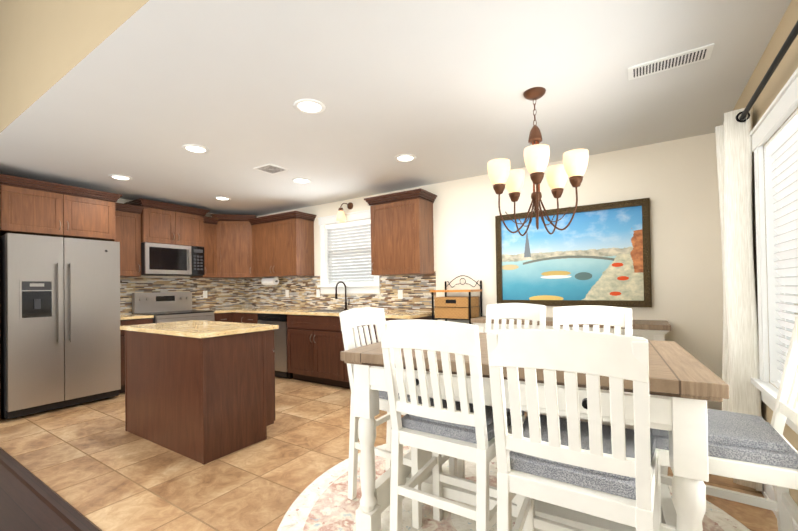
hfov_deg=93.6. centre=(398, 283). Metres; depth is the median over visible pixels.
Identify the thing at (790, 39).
curtain rod
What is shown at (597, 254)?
framed painting
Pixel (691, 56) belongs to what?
ceiling vent
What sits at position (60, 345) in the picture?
fridge
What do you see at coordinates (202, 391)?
kitchen island
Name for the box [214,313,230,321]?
base cabinet
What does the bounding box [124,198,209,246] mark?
upper cabinet
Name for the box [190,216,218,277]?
upper cabinet
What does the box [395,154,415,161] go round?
recessed light
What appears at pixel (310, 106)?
recessed light
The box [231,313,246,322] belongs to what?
base cabinet
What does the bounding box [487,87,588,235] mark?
chandelier
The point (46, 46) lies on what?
wall
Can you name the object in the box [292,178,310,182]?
recessed light
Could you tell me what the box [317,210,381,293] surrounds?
window
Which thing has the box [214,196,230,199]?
recessed light
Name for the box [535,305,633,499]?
chair
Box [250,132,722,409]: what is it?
wall
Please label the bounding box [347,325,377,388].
base cabinet
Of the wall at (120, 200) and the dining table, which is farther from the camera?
the wall at (120, 200)
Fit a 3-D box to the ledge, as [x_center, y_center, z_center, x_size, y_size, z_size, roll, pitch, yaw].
[-1.446,1.240,1.817,5.608,0.012,0.075,-1,-1,33]
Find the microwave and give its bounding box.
[141,242,204,275]
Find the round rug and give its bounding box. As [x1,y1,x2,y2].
[277,444,750,530]
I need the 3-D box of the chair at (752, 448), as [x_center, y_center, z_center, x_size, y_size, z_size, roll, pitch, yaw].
[1.249,0.655,1.412,0.551,1.074,0.468,-1,-1,33]
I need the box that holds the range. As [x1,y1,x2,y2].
[132,292,214,322]
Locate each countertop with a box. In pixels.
[120,314,153,320]
[120,320,278,339]
[205,309,434,320]
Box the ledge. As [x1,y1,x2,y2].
[0,447,101,530]
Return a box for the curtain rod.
[739,20,797,119]
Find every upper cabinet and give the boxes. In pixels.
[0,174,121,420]
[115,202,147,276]
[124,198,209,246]
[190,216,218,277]
[211,214,260,278]
[248,211,315,277]
[364,188,436,275]
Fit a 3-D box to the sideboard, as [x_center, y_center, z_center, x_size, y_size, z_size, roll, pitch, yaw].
[1.527,0.776,3.486,1.620,0.885,0.466,-1,-1,33]
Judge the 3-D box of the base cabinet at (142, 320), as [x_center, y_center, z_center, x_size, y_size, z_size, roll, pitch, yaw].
[-3.430,0.867,4.680,0.624,0.878,0.383,-1,-1,33]
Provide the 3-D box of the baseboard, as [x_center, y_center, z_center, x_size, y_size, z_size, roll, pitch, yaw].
[0.645,1.139,-0.095,0.020,0.110,7.452,-1,-1,33]
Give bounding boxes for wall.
[0,0,148,132]
[116,198,238,309]
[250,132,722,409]
[733,0,797,505]
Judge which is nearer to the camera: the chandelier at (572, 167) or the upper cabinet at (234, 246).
the chandelier at (572, 167)
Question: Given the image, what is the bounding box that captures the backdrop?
[332,227,373,280]
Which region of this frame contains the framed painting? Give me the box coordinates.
[495,198,651,306]
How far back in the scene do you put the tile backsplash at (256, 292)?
5.28 m
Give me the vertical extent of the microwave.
0.412 m
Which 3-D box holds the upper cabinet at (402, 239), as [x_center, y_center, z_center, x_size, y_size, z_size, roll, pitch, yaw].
[0.020,-0.576,4.499,0.796,0.935,0.398,-1,-1,33]
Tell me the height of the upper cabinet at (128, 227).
0.895 m
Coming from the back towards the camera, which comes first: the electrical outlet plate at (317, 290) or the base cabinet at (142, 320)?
the electrical outlet plate at (317, 290)
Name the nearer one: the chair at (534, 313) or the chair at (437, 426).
the chair at (437, 426)
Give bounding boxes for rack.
[430,275,481,324]
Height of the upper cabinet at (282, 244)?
0.895 m
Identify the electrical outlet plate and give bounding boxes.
[316,289,319,296]
[398,290,402,298]
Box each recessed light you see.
[108,174,131,180]
[182,144,208,152]
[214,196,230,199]
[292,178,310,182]
[294,99,324,113]
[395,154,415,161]
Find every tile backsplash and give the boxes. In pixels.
[120,277,243,313]
[244,271,435,311]
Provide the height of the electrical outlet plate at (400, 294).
0.116 m
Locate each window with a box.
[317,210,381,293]
[750,68,797,433]
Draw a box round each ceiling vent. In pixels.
[253,163,288,174]
[628,43,713,79]
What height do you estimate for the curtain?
2.185 m
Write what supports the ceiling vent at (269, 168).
in the ceiling
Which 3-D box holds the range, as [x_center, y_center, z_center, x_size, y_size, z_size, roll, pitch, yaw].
[-3.057,0.711,5.133,0.721,1.190,0.764,-1,-1,33]
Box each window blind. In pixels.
[326,219,373,283]
[766,113,797,382]
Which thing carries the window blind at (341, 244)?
attached to the window at (325, 286)
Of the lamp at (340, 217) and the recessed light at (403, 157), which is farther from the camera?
the lamp at (340, 217)
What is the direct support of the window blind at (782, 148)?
attached to the window at (782, 108)
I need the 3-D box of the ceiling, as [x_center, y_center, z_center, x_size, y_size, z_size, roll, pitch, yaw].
[-1.661,-1.218,3.970,8.448,0.100,3.352,-1,-1,33]
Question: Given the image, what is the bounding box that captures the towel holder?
[261,277,278,284]
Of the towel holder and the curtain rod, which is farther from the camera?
the towel holder
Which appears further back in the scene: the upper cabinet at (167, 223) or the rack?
the upper cabinet at (167, 223)
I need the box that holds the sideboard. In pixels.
[471,316,670,340]
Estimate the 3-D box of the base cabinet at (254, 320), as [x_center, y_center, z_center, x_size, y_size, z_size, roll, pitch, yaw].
[-1.970,0.855,5.633,0.355,0.878,0.624,-1,-1,33]
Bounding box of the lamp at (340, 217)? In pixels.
[336,202,352,221]
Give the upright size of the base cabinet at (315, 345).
0.878 m
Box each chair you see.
[339,307,456,528]
[379,319,524,530]
[457,303,545,477]
[486,329,659,530]
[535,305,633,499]
[650,316,797,530]
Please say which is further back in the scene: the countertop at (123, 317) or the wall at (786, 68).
the countertop at (123, 317)
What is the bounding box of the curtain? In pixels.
[715,106,762,490]
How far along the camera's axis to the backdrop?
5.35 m
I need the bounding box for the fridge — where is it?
[0,233,120,418]
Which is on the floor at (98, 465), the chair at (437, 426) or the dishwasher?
the dishwasher
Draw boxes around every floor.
[0,376,777,530]
[0,463,74,530]
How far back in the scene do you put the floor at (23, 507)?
2.07 m
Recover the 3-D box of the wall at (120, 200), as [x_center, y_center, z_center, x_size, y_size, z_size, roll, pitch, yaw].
[-3.559,0.094,5.198,0.120,2.440,3.097,-1,-1,33]
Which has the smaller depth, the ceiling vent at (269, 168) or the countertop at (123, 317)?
the ceiling vent at (269, 168)
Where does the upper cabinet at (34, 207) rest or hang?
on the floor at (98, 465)
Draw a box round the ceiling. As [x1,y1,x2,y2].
[0,0,790,215]
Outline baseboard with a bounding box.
[761,484,797,530]
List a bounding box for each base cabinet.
[119,317,153,393]
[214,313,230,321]
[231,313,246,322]
[247,317,257,323]
[287,317,346,387]
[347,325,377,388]
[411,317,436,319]
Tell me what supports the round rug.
on the floor at (98, 465)
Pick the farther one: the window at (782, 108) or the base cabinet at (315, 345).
the base cabinet at (315, 345)
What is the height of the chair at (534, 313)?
1.074 m
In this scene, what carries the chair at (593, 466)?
on the round rug
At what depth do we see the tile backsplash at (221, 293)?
5.75 m
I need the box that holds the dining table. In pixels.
[340,333,728,530]
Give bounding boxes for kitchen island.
[125,328,278,464]
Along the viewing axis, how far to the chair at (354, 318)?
2.13 m
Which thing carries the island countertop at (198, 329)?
on the kitchen island
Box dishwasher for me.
[257,313,292,378]
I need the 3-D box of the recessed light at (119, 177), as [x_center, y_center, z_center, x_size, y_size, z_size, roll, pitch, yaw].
[-2.989,-1.143,4.020,0.214,0.007,0.200,-1,-1,33]
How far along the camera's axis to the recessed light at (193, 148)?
3.25 m
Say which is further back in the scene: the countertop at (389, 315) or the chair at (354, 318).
the countertop at (389, 315)
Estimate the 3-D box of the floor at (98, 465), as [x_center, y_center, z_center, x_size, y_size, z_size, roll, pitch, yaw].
[-0.838,1.279,3.427,6.568,0.050,3.372,-1,-1,33]

